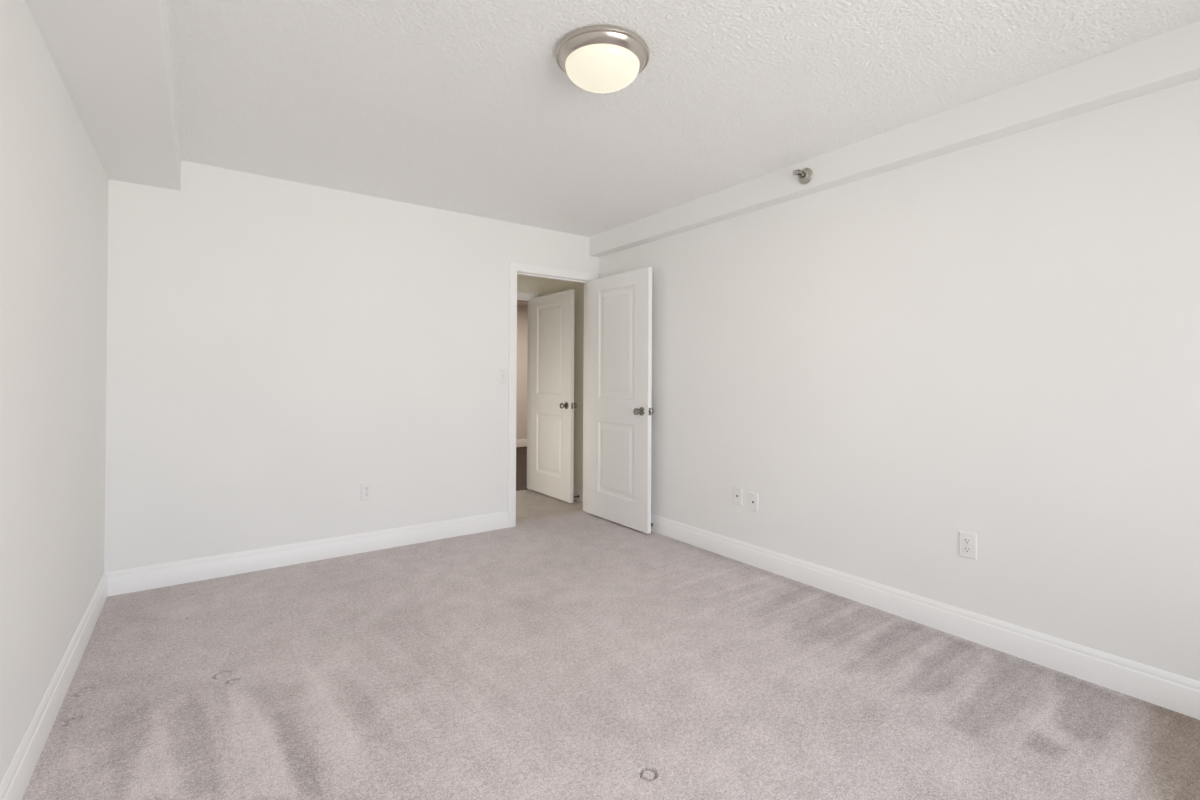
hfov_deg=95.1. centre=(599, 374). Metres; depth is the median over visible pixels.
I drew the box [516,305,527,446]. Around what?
wall
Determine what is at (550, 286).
wall
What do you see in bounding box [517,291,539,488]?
door frame
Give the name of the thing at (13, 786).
baseboard
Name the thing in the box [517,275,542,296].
wall
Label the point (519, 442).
baseboard
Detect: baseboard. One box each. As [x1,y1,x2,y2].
[0,572,107,799]
[105,511,508,596]
[516,439,526,446]
[573,486,582,501]
[651,514,1199,719]
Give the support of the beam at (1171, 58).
attached to the ceiling
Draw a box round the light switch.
[499,369,506,383]
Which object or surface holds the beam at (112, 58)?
attached to the ceiling
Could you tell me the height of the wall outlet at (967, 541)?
0.118 m
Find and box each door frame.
[507,261,598,527]
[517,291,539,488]
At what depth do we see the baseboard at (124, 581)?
3.48 m
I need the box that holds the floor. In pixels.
[22,447,1199,799]
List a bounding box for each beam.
[25,0,180,190]
[590,20,1199,256]
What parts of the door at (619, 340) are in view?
knob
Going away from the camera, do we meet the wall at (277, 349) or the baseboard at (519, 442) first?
the wall at (277, 349)
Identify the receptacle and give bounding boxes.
[963,538,971,543]
[963,546,971,552]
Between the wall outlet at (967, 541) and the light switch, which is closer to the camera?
the wall outlet at (967, 541)
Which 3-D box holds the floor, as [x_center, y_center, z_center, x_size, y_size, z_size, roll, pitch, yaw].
[0.194,1.256,4.450,6.434,0.060,10.215,1,0,-36]
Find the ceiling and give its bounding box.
[166,0,1199,305]
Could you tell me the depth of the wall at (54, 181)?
1.78 m
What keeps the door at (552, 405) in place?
in the wall at (524, 283)
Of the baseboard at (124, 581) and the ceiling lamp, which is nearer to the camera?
the ceiling lamp
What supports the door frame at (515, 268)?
attached to the wall at (277, 349)
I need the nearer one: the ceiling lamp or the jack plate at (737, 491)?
the ceiling lamp
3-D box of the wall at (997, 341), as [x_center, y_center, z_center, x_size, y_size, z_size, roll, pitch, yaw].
[1.709,0.027,2.643,0.120,2.490,5.706,1,0,-36]
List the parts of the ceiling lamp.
lamp shade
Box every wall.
[0,0,107,783]
[104,160,598,571]
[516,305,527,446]
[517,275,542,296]
[543,278,583,487]
[599,79,1199,680]
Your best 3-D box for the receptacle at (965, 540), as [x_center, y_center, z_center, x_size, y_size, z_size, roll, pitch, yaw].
[1.696,0.770,2.537,0.003,0.027,0.034,1,0,-36]
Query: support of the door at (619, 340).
attached to the door frame at (515, 268)
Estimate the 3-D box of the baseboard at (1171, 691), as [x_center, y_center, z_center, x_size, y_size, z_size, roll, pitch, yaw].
[1.613,1.156,2.644,0.015,0.130,5.586,1,0,-36]
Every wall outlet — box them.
[361,482,371,500]
[959,531,976,559]
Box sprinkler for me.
[793,168,812,183]
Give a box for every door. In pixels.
[529,289,576,502]
[587,267,653,533]
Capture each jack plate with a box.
[733,486,741,505]
[749,492,757,511]
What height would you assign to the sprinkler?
0.091 m
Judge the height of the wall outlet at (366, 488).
0.118 m
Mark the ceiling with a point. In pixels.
(468, 107)
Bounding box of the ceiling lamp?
[555,25,649,92]
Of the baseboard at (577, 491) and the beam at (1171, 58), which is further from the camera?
the baseboard at (577, 491)
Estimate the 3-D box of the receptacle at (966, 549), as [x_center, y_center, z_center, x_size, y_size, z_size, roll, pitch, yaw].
[1.696,0.809,2.537,0.003,0.027,0.034,1,0,-36]
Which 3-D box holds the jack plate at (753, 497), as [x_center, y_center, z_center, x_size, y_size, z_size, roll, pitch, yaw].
[0.982,0.819,3.522,0.010,0.118,0.073,1,0,-36]

